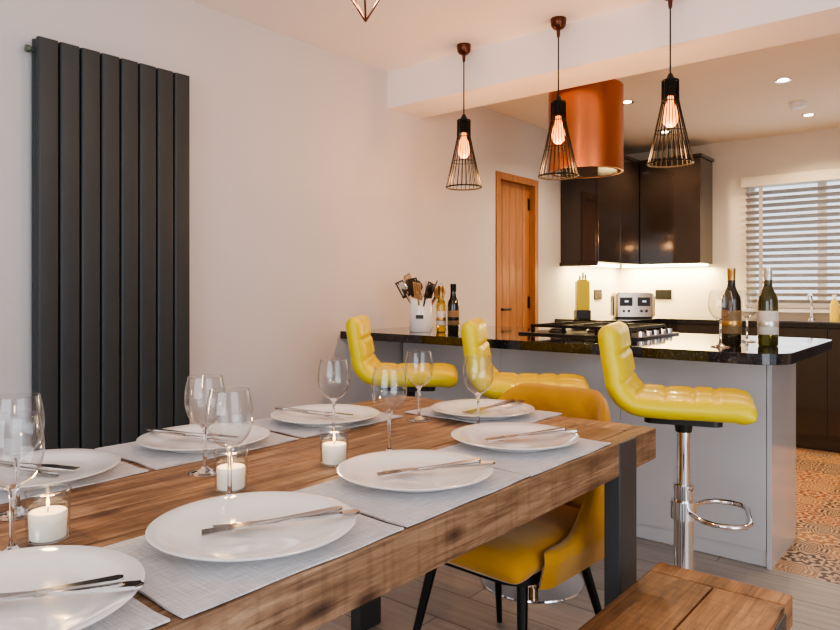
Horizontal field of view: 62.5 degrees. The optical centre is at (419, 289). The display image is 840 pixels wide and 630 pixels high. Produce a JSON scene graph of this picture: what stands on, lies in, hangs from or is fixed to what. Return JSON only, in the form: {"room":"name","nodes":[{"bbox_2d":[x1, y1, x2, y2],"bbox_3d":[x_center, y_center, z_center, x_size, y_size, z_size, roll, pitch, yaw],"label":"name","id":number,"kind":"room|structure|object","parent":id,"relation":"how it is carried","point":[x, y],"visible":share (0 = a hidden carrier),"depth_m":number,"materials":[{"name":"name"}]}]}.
{"room":"dining room","nodes":[
{"label":"dining room","id":0,"kind":"room"},
{"bbox_2d":[0,0,618,455],"bbox_3d":[-0.842,-0.060,3.286,0.100,2.400,8.400,0,0,40],"label":"wall","id":1,"kind":"structure","parent":0,"point":[305,185],"depth_m":3.42,"materials":[{"name":"paint"}]},
{"bbox_2d":[24,36,189,450],"bbox_3d":[-1.201,0.118,2.704,0.084,2.041,0.629,0,0,40],"label":"radiator","id":2,"kind":"object","parent":1,"relation":"attached to","point":[111,134],"visible":0.69,"depth_m":2.65,"materials":[{"name":"metal"}]},
{"bbox_2d":[496,171,537,326],"bbox_3d":[0.685,0.150,5.125,0.107,1.978,0.578,0,0,40],"label":"door","id":3,"kind":"structure","parent":1,"relation":"in","point":[516,196],"depth_m":5.17,"materials":[{"name":"brown wood"}]},
{"bbox_2d":[594,290,601,298],"bbox_3d":[1.581,0.040,6.136,0.012,0.086,0.146,0,0,40],"label":"wall socket","id":4,"kind":"object","parent":1,"relation":"attached to","point":[597,293],"visible":1,"depth_m":6.12,"materials":[{"name":"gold metal"}]},
{"bbox_2d":[559,153,713,266],"bbox_3d":[1.828,-0.657,5.768,0.857,0.935,1.167,0,0,40],"label":"upper cabinet","id":5,"kind":"object","parent":1,"relation":"attached to","point":[640,215],"visible":0.76,"depth_m":5.77,"materials":[{"name":"brown laminate"}]},
{"bbox_2d":[598,264,707,267],"bbox_3d":[1.832,-0.213,5.783,0.790,0.011,1.055,0,0,40],"label":"led strip","id":6,"kind":"object","parent":5,"relation":"attached to","point":[705,264],"visible":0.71,"depth_m":6.16,"materials":[{"name":"white plastic"}]},
{"bbox_2d":[189,0,652,71],"bbox_3d":[0.031,-1.310,0.493,5.000,0.100,5.400,0,0,40],"label":"ceiling","id":7,"kind":"structure","parent":0,"point":[398,34],"depth_m":3.25,"materials":[{"name":"paint"}]},
{"bbox_2d":[351,0,379,21],"bbox_3d":[-0.156,-1.019,2.016,0.195,0.482,0.191,0,0,40],"label":"pendant lamp","id":8,"kind":"object","parent":7,"relation":"hanging from","point":[356,5],"visible":1,"depth_m":2.00,"materials":[{"name":"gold metal"}]},
{"bbox_2d":[445,43,481,190],"bbox_3d":[0.226,-0.892,3.559,0.190,0.736,0.190,0,0,40],"label":"pendant lamp","id":9,"kind":"object","parent":7,"relation":"hanging from","point":[465,146],"visible":1,"depth_m":3.54,"materials":[{"name":"black metal"}]},
{"bbox_2d":[538,16,578,179],"bbox_3d":[0.643,-0.892,3.215,0.190,0.736,0.190,0,0,40],"label":"pendant lamp","id":10,"kind":"object","parent":7,"relation":"hanging from","point":[558,23],"visible":1,"depth_m":3.19,"materials":[{"name":"black metal"}]},
{"bbox_2d":[388,0,839,117],"bbox_3d":[1.761,-1.155,2.592,4.800,0.210,0.300,0,0,39],"label":"ceiling beam","id":11,"kind":"structure","parent":7,"relation":"attached to","point":[633,40],"depth_m":3.19,"materials":[{"name":"white paint"}]},
{"bbox_2d":[646,0,694,167],"bbox_3d":[1.043,-0.892,2.885,0.190,0.736,0.190,0,0,40],"label":"pendant lamp","id":12,"kind":"object","parent":7,"relation":"hanging from","point":[669,86],"visible":1,"depth_m":2.87,"materials":[{"name":"black metal"}]},
{"bbox_2d":[314,447,839,629],"bbox_3d":[1.048,1.190,1.728,5.000,0.100,8.600,0,0,40],"label":"floor","id":13,"kind":"structure","parent":0,"point":[458,599],"depth_m":2.69,"materials":[{"name":"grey wood"}]},
{"bbox_2d":[0,395,655,629],"bbox_3d":[-0.326,0.760,1.461,0.946,0.760,1.940,0,0,40],"label":"dining table","id":14,"kind":"object","parent":13,"relation":"on","point":[106,513],"visible":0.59,"depth_m":1.31,"materials":[{"name":"brown wood"}]},
{"bbox_2d":[0,412,44,550],"bbox_3d":[-0.583,0.279,0.990,0.083,0.201,0.083,0,0,40],"label":"wine glass","id":15,"kind":"object","parent":14,"relation":"on","point":[11,489],"visible":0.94,"depth_m":0.99,"materials":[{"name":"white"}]},
{"bbox_2d":[0,393,44,520],"bbox_3d":[-0.681,0.279,1.171,0.083,0.201,0.083,0,0,40],"label":"wine glass","id":16,"kind":"object","parent":14,"relation":"on","point":[19,510],"visible":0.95,"depth_m":1.17,"materials":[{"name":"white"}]},
{"bbox_2d":[23,484,71,545],"bbox_3d":[-0.566,0.341,1.053,0.065,0.076,0.065,0,0,40],"label":"votive candle","id":17,"kind":"object","parent":14,"relation":"on","point":[47,525],"visible":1,"depth_m":1.04,"materials":[{"name":"white wax"}]},
{"bbox_2d":[0,461,147,503],"bbox_3d":[-0.797,0.377,1.382,0.288,0.004,0.388,0,0,39],"label":"placemat","id":18,"kind":"object","parent":14,"relation":"on","point":[122,469],"visible":0.26,"depth_m":1.37,"materials":[{"name":"fabric"}]},
{"bbox_2d":[0,449,120,490],"bbox_3d":[-0.767,0.363,1.384,0.310,0.022,0.310,0,0,40],"label":"dinner plate","id":19,"kind":"object","parent":18,"relation":"on","point":[91,462],"visible":0.73,"depth_m":1.44,"materials":[{"name":"ceramic"}]},
{"bbox_2d":[0,463,58,476],"bbox_3d":[-0.815,0.354,1.389,0.227,0.022,0.018,0,0,15],"label":"table knife","id":20,"kind":"object","parent":19,"relation":"on","point":[23,468],"visible":0.97,"depth_m":1.38,"materials":[{"name":"metal"}]},
{"bbox_2d":[0,460,79,470],"bbox_3d":[-0.795,0.351,1.395,0.212,0.020,0.025,0,0,2],"label":"fork","id":21,"kind":"object","parent":19,"relation":"on","point":[48,466],"visible":0.95,"depth_m":1.39,"materials":[{"name":"metal"}]},
{"bbox_2d":[82,597,169,629],"bbox_3d":[-0.516,0.377,0.730,0.288,0.004,0.388,0,0,39],"label":"placemat","id":22,"kind":"object","parent":14,"relation":"on","point":[133,615],"visible":0.2,"depth_m":0.79,"materials":[{"name":"fabric"}]},
{"bbox_2d":[0,545,144,629],"bbox_3d":[-0.486,0.363,0.802,0.310,0.022,0.310,0,0,40],"label":"dinner plate","id":23,"kind":"object","parent":22,"relation":"on","point":[41,567],"visible":0.85,"depth_m":0.87,"materials":[{"name":"ceramic"}]},
{"bbox_2d":[0,574,123,600],"bbox_3d":[-0.456,0.351,0.799,0.212,0.020,0.025,0,0,-14],"label":"fork","id":24,"kind":"object","parent":23,"relation":"on","point":[115,578],"visible":1,"depth_m":0.81,"materials":[{"name":"metal"}]},
{"bbox_2d":[0,580,144,600],"bbox_3d":[-0.438,0.354,0.810,0.227,0.022,0.018,0,0,-1],"label":"table knife","id":25,"kind":"object","parent":23,"relation":"on","point":[125,585],"visible":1,"depth_m":0.81,"materials":[{"name":"metal"}]},
{"bbox_2d":[95,432,297,469],"bbox_3d":[-0.539,0.377,1.695,0.288,0.004,0.388,0,0,40],"label":"placemat","id":26,"kind":"object","parent":14,"relation":"on","point":[155,459],"visible":0.43,"depth_m":1.59,"materials":[{"name":"fabric"}]},
{"bbox_2d":[136,423,269,453],"bbox_3d":[-0.522,0.363,1.681,0.310,0.022,0.310,0,0,40],"label":"dinner plate","id":27,"kind":"object","parent":26,"relation":"on","point":[153,440],"visible":0.81,"depth_m":1.70,"materials":[{"name":"ceramic"}]},
{"bbox_2d":[146,428,225,442],"bbox_3d":[-0.570,0.354,1.688,0.227,0.022,0.018,0,0,17],"label":"table knife","id":28,"kind":"object","parent":27,"relation":"on","point":[147,429],"visible":0.9,"depth_m":1.68,"materials":[{"name":"metal"}]},
{"bbox_2d":[153,428,238,438],"bbox_3d":[-0.550,0.351,1.693,0.212,0.020,0.025,0,0,4],"label":"fork","id":29,"kind":"object","parent":27,"relation":"on","point":[154,429],"visible":0.94,"depth_m":1.69,"materials":[{"name":"metal"}]},
{"bbox_2d":[184,375,225,476],"bbox_3d":[-0.447,0.279,1.437,0.083,0.201,0.083,0,0,40],"label":"wine glass","id":30,"kind":"object","parent":14,"relation":"on","point":[204,471],"visible":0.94,"depth_m":1.43,"materials":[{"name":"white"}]},
{"bbox_2d":[206,388,252,495],"bbox_3d":[-0.342,0.279,1.244,0.083,0.201,0.083,0,0,40],"label":"wine glass","id":31,"kind":"object","parent":14,"relation":"on","point":[229,448],"visible":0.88,"depth_m":1.24,"materials":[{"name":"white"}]},
{"bbox_2d":[213,446,248,492],"bbox_3d":[-0.360,0.341,1.318,0.065,0.076,0.065,0,0,40],"label":"votive candle","id":32,"kind":"object","parent":14,"relation":"on","point":[238,469],"visible":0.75,"depth_m":1.30,"materials":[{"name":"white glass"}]},
{"bbox_2d":[103,514,403,618],"bbox_3d":[-0.258,0.377,1.036,0.288,0.004,0.388,0,0,40],"label":"placemat","id":33,"kind":"object","parent":14,"relation":"on","point":[183,587],"visible":0.38,"depth_m":0.93,"materials":[{"name":"fabric"}]},
{"bbox_2d":[145,491,355,561],"bbox_3d":[-0.253,0.363,1.058,0.310,0.022,0.310,0,0,40],"label":"dinner plate","id":34,"kind":"object","parent":33,"relation":"on","point":[177,532],"visible":0.91,"depth_m":1.05,"materials":[{"name":"ceramic"}]},
{"bbox_2d":[201,506,341,535],"bbox_3d":[-0.223,0.351,1.057,0.212,0.020,0.025,0,0,-18],"label":"fork","id":35,"kind":"object","parent":34,"relation":"on","point":[235,526],"visible":1,"depth_m":1.05,"materials":[{"name":"metal"}]},
{"bbox_2d":[212,509,359,526],"bbox_3d":[-0.206,0.354,1.069,0.227,0.022,0.018,0,0,-5],"label":"table knife","id":36,"kind":"object","parent":34,"relation":"on","point":[351,512],"visible":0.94,"depth_m":1.07,"materials":[{"name":"metal"}]},
{"bbox_2d":[241,412,402,437],"bbox_3d":[-0.281,0.377,2.007,0.288,0.004,0.388,0,0,40],"label":"placemat","id":37,"kind":"object","parent":14,"relation":"on","point":[271,424],"visible":0.34,"depth_m":1.91,"materials":[{"name":"fabric"}]},
{"bbox_2d":[270,404,379,426],"bbox_3d":[-0.271,0.363,1.986,0.310,0.022,0.310,0,0,40],"label":"dinner plate","id":38,"kind":"object","parent":37,"relation":"on","point":[361,413],"visible":0.87,"depth_m":2.00,"materials":[{"name":"ceramic"}]},
{"bbox_2d":[275,407,343,419],"bbox_3d":[-0.318,0.354,1.995,0.227,0.022,0.018,0,0,20],"label":"table knife","id":39,"kind":"object","parent":38,"relation":"on","point":[279,408],"visible":0.92,"depth_m":1.99,"materials":[{"name":"metal"}]},
{"bbox_2d":[281,407,353,415],"bbox_3d":[-0.298,0.351,1.999,0.212,0.020,0.025,0,0,7],"label":"fork","id":40,"kind":"object","parent":38,"relation":"on","point":[336,413],"visible":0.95,"depth_m":2.00,"materials":[{"name":"metal"}]},
{"bbox_2d":[319,426,348,466],"bbox_3d":[-0.188,0.341,1.511,0.065,0.076,0.065,0,0,40],"label":"votive candle","id":41,"kind":"object","parent":14,"relation":"on","point":[333,452],"visible":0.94,"depth_m":1.49,"materials":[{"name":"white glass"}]},
{"bbox_2d":[318,359,349,439],"bbox_3d":[-0.222,0.279,1.784,0.083,0.201,0.083,0,0,40],"label":"wine glass","id":42,"kind":"object","parent":14,"relation":"on","point":[333,400],"visible":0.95,"depth_m":1.78,"materials":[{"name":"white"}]},
{"bbox_2d":[371,367,406,451],"bbox_3d":[-0.071,0.279,1.594,0.083,0.201,0.083,0,0,40],"label":"wine glass","id":43,"kind":"object","parent":14,"relation":"on","point":[388,413],"visible":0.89,"depth_m":1.59,"materials":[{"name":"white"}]},
{"bbox_2d":[293,468,528,526],"bbox_3d":[-0.010,0.377,1.343,0.288,0.004,0.388,0,0,39],"label":"placemat","id":44,"kind":"object","parent":14,"relation":"on","point":[403,509],"visible":0.43,"depth_m":1.26,"materials":[{"name":"fabric"}]},
{"bbox_2d":[336,449,492,492],"bbox_3d":[-0.010,0.363,1.376,0.310,0.022,0.310,0,0,40],"label":"dinner plate","id":45,"kind":"object","parent":44,"relation":"on","point":[361,470],"visible":0.93,"depth_m":1.39,"materials":[{"name":"ceramic"}]},
{"bbox_2d":[376,458,480,476],"bbox_3d":[0.020,0.351,1.373,0.212,0.020,0.025,0,0,-14],"label":"fork","id":46,"kind":"object","parent":45,"relation":"on","point":[404,470],"visible":1,"depth_m":1.37,"materials":[{"name":"metal"}]},
{"bbox_2d":[382,461,495,471],"bbox_3d":[0.037,0.354,1.383,0.227,0.022,0.018,0,0,-1],"label":"table knife","id":47,"kind":"object","parent":45,"relation":"on","point":[483,463],"visible":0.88,"depth_m":1.38,"materials":[{"name":"metal"}]},
{"bbox_2d":[405,350,432,421],"bbox_3d":[-0.003,0.279,2.020,0.083,0.201,0.083,0,0,40],"label":"wine glass","id":48,"kind":"object","parent":14,"relation":"on","point":[419,418],"visible":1,"depth_m":2.01,"materials":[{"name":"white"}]},
{"bbox_2d":[463,356,492,423],"bbox_3d":[0.158,0.279,1.879,0.083,0.201,0.083,0,0,40],"label":"wine glass","id":49,"kind":"object","parent":14,"relation":"on","point":[477,394],"visible":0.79,"depth_m":1.88,"materials":[{"name":"clear glass"}]},
{"bbox_2d":[405,407,561,423],"bbox_3d":[0.194,0.377,2.121,0.388,0.004,0.288,0,0,40],"label":"placemat","id":50,"kind":"object","parent":14,"relation":"on","point":[536,415],"visible":0.34,"depth_m":2.06,"materials":[{"name":"fabric"}]},
{"bbox_2d":[431,399,534,419],"bbox_3d":[0.189,0.363,2.084,0.310,0.022,0.310,0,0,40],"label":"dinner plate","id":51,"kind":"object","parent":50,"relation":"on","point":[454,408],"visible":0.91,"depth_m":2.11,"materials":[{"name":"ceramic"}]},
{"bbox_2d":[465,399,514,413],"bbox_3d":[0.216,0.351,2.096,0.212,0.020,0.025,0,0,-43],"label":"fork","id":52,"kind":"object","parent":51,"relation":"on","point":[509,400],"visible":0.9,"depth_m":2.08,"materials":[{"name":"metal"}]},
{"bbox_2d":[462,399,523,411],"bbox_3d":[0.226,0.354,2.114,0.227,0.022,0.018,0,0,-30],"label":"table knife","id":53,"kind":"object","parent":51,"relation":"on","point":[520,400],"visible":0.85,"depth_m":2.13,"materials":[{"name":"metal"}]},
{"bbox_2d":[438,438,610,475],"bbox_3d":[0.238,0.377,1.644,0.288,0.004,0.388,0,0,40],"label":"placemat","id":54,"kind":"object","parent":14,"relation":"on","point":[532,463],"visible":0.37,"depth_m":1.57,"materials":[{"name":"fabric"}]},
{"bbox_2d":[451,422,578,452],"bbox_3d":[0.230,0.363,1.689,0.310,0.022,0.310,0,0,40],"label":"dinner plate","id":55,"kind":"object","parent":54,"relation":"on","point":[475,434],"visible":0.91,"depth_m":1.70,"materials":[{"name":"ceramic"}]},
{"bbox_2d":[485,427,565,441],"bbox_3d":[0.261,0.351,1.688,0.212,0.020,0.025,0,0,-17],"label":"fork","id":56,"kind":"object","parent":55,"relation":"on","point":[559,428],"visible":1,"depth_m":1.68,"materials":[{"name":"metal"}]},
{"bbox_2d":[489,429,578,437],"bbox_3d":[0.277,0.354,1.700,0.227,0.022,0.018,0,0,-4],"label":"table knife","id":57,"kind":"object","parent":55,"relation":"on","point":[566,430],"visible":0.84,"depth_m":1.70,"materials":[{"name":"metal"}]},
{"bbox_2d":[346,315,457,396],"bbox_3d":[-0.075,0.628,3.101,0.485,1.024,0.400,0,0,3],"label":"bar stool","id":58,"kind":"object","parent":13,"relation":"on","point":[386,376],"visible":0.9,"depth_m":2.93,"materials":[{"name":"yellow leather"}]},
{"bbox_2d":[413,383,610,629],"bbox_3d":[0.272,0.729,2.058,0.542,0.828,0.599,0,0,43],"label":"dining chair","id":59,"kind":"object","parent":13,"relation":"on","point":[563,542],"visible":0.38,"depth_m":1.87,"materials":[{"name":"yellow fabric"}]},
{"bbox_2d":[461,318,589,603],"bbox_3d":[0.414,0.628,2.714,0.485,1.024,0.400,0,0,10],"label":"bar stool","id":60,"kind":"object","parent":13,"relation":"on","point":[481,372],"visible":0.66,"depth_m":2.58,"materials":[{"name":"yellow leather"}]},
{"bbox_2d":[340,324,831,569],"bbox_3d":[0.719,0.680,3.405,2.153,0.920,0.990,0,0,40],"label":"breakfast bar","id":61,"kind":"object","parent":13,"relation":"on","point":[753,465],"visible":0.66,"depth_m":2.99,"materials":[{"name":"black stone"}]},
{"bbox_2d":[395,273,445,331],"bbox_3d":[-0.002,0.063,3.666,0.244,0.312,0.240,0,0,40],"label":"utensil crock","id":62,"kind":"object","parent":61,"relation":"on","point":[421,303],"visible":0.91,"depth_m":3.60,"materials":[{"name":"ceramic"}]},
{"bbox_2d":[436,286,445,331],"bbox_3d":[0.110,0.099,3.616,0.055,0.242,0.055,0,0,-32],"label":"olive oil bottle","id":63,"kind":"object","parent":61,"relation":"on","point":[440,305],"visible":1,"depth_m":3.60,"materials":[{"name":"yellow glass"}]},
{"bbox_2d":[447,284,458,332],"bbox_3d":[0.173,0.093,3.590,0.063,0.252,0.063,0,0,-32],"label":"vinegar bottle","id":64,"kind":"object","parent":61,"relation":"on","point":[453,303],"visible":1,"depth_m":3.57,"materials":[{"name":"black glass"}]},
{"bbox_2d":[518,321,678,339],"bbox_3d":[0.889,0.195,3.453,0.640,0.050,0.500,0,0,40],"label":"gas hob","id":65,"kind":"object","parent":61,"relation":"on","point":[638,331],"visible":0.85,"depth_m":3.37,"materials":[{"name":"black metal"}]},
{"bbox_2d":[708,292,732,347],"bbox_3d":[1.160,0.111,2.673,0.089,0.217,0.089,0,0,39],"label":"wine glass","id":66,"kind":"object","parent":61,"relation":"on","point":[719,344],"depth_m":2.67,"materials":[{"name":"clear glass"}]},
{"bbox_2d":[721,268,741,345],"bbox_3d":[1.246,0.066,2.770,0.077,0.307,0.077,0,0,-33],"label":"wine bottle","id":67,"kind":"object","parent":61,"relation":"on","point":[731,326],"visible":0.99,"depth_m":2.74,"materials":[{"name":"black glass"}]},
{"bbox_2d":[742,294,757,341],"bbox_3d":[1.393,0.111,2.947,0.089,0.217,0.089,0,0,40],"label":"wine glass","id":68,"kind":"object","parent":61,"relation":"on","point":[746,339],"visible":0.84,"depth_m":2.94,"materials":[{"name":"clear glass"}]},
{"bbox_2d":[757,268,778,346],"bbox_3d":[1.368,0.066,2.721,0.077,0.307,0.077,0,0,-33],"label":"wine bottle","id":69,"kind":"object","parent":61,"relation":"on","point":[768,304],"visible":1,"depth_m":2.69,"materials":[{"name":"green glass"}]},
{"bbox_2d":[598,321,756,570],"bbox_3d":[0.867,0.628,2.347,0.485,1.024,0.400,0,0,23],"label":"bar stool","id":70,"kind":"object","parent":13,"relation":"on","point":[683,407],"visible":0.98,"depth_m":2.26,"materials":[{"name":"yellow leather"}]},
{"bbox_2d":[578,562,791,629],"bbox_3d":[0.282,0.915,1.125,0.313,0.450,1.395,0,0,40],"label":"wooden bench","id":71,"kind":"object","parent":13,"relation":"on","point":[667,597],"visible":1,"depth_m":1.52,"materials":[{"name":"brown wood"}]},
{"bbox_2d":[555,315,839,452],"bbox_3d":[2.860,0.683,4.866,3.597,0.914,1.247,0,0,40],"label":"base cabinet","id":72,"kind":"object","parent":13,"relation":"on","point":[817,376],"visible":0.29,"depth_m":4.91,"materials":[{"name":"brown wood"}]},
{"bbox_2d":[574,272,590,318],"bbox_3d":[1.294,0.044,5.516,0.116,0.370,0.100,0,0,-1],"label":"knife block","id":73,"kind":"object","parent":72,"relation":"on","point":[582,310],"visible":1,"depth_m":5.48,"materials":[{"name":"yellow plastic"}]},
{"bbox_2d":[611,293,654,317],"bbox_3d":[1.746,0.125,5.680,0.336,0.208,0.195,0,0,5],"label":"toaster","id":74,"kind":"object","parent":72,"relation":"on","point":[623,305],"visible":1,"depth_m":5.60,"materials":[{"name":"metal"}]},
{"bbox_2d":[807,293,814,318],"bbox_3d":[3.006,0.125,5.329,0.050,0.209,0.162,0,0,40],"label":"tap","id":75,"kind":"object","parent":72,"relation":"on","point":[810,296],"visible":0.86,"depth_m":5.36,"materials":[{"name":"silver metal"}]},
{"bbox_2d":[830,295,839,320],"bbox_3d":[3.066,0.130,5.119,0.064,0.190,0.064,0,0,40],"label":"bottle","id":76,"kind":"object","parent":72,"relation":"on","point":[834,305],"visible":1,"depth_m":5.10,"materials":[{"name":"yellow plastic"}]},
{"bbox_2d":[483,33,839,154],"bbox_3d":[2.766,-1.310,3.811,5.000,0.100,3.200,0,0,39],"label":"ceiling kitchen","id":77,"kind":"structure","parent":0,"point":[735,97],"depth_m":4.55,"materials":[{"name":"white paint"}]},
{"bbox_2d":[548,79,623,177],"bbox_3d":[0.907,-0.952,3.788,0.400,0.617,0.400,0,0,40],"label":"hood","id":78,"kind":"object","parent":77,"relation":"attached to","point":[594,111],"visible":0.64,"depth_m":3.61,"materials":[{"name":"orange metal"}]},
{"bbox_2d":[624,100,633,103],"bbox_3d":[1.386,-1.258,4.637,0.092,0.004,0.092,0,0,39],"label":"recessed light","id":79,"kind":"object","parent":77,"relation":"in","point":[626,101],"depth_m":4.64,"materials":[{"name":"white"}]},
{"bbox_2d":[775,78,791,82],"bbox_3d":[2.179,-1.258,4.152,0.092,0.004,0.092,0,0,39],"label":"recessed light","id":80,"kind":"object","parent":77,"relation":"in","point":[783,80],"depth_m":4.15,"materials":[{"name":"white"}]},
{"bbox_2d":[789,101,806,109],"bbox_3d":[2.542,-1.240,4.656,0.110,0.040,0.110,0,0,40],"label":"smoke detector","id":81,"kind":"object","parent":77,"relation":"attached to","point":[795,105],"visible":1,"depth_m":4.62,"materials":[{"name":"white paint"}]},
{"bbox_2d":[801,113,815,116],"bbox_3d":[2.795,-1.258,4.979,0.092,0.004,0.092,0,0,39],"label":"recessed light","id":82,"kind":"object","parent":77,"relation":"in","point":[810,114],"depth_m":4.99,"materials":[{"name":"white"}]},
{"bbox_2d":[619,127,839,319],"bbox_3d":[3.752,-0.060,5.007,4.800,2.400,0.100,0,0,40],"label":"wall","id":83,"kind":"structure","parent":0,"point":[690,286],"depth_m":5.88,"materials":[{"name":"paint"}]},
{"bbox_2d":[655,290,671,298],"bbox_3d":[2.188,0.040,6.223,0.146,0.086,0.012,0,0,40],"label":"wall socket","id":84,"kind":"object","parent":83,"relation":"attached to","point":[659,294],"visible":1,"depth_m":6.22,"materials":[{"name":"gold metal"}]},
{"bbox_2d":[742,308,839,312],"bbox_3d":[3.352,0.165,5.253,1.730,0.030,0.090,0,0,40],"label":"window sill","id":85,"kind":"structure","parent":83,"relation":"attached to","point":[743,309],"depth_m":5.50,"materials":[{"name":"white paint"}]},
{"bbox_2d":[748,180,839,308],"bbox_3d":[3.399,-0.375,5.311,1.630,1.050,0.060,0,0,40],"label":"window","id":86,"kind":"structure","parent":83,"relation":"in","point":[824,183],"depth_m":5.53,"materials":[{"name":"white paint"}]},
{"bbox_2d":[741,168,839,307],"bbox_3d":[3.333,-0.395,5.230,1.680,1.070,0.080,0,0,40],"label":"blind","id":87,"kind":"object","parent":86,"relation":"attached to","point":[828,174],"visible":0.96,"depth_m":5.51,"materials":[{"name":"white plastic"}]}
]}

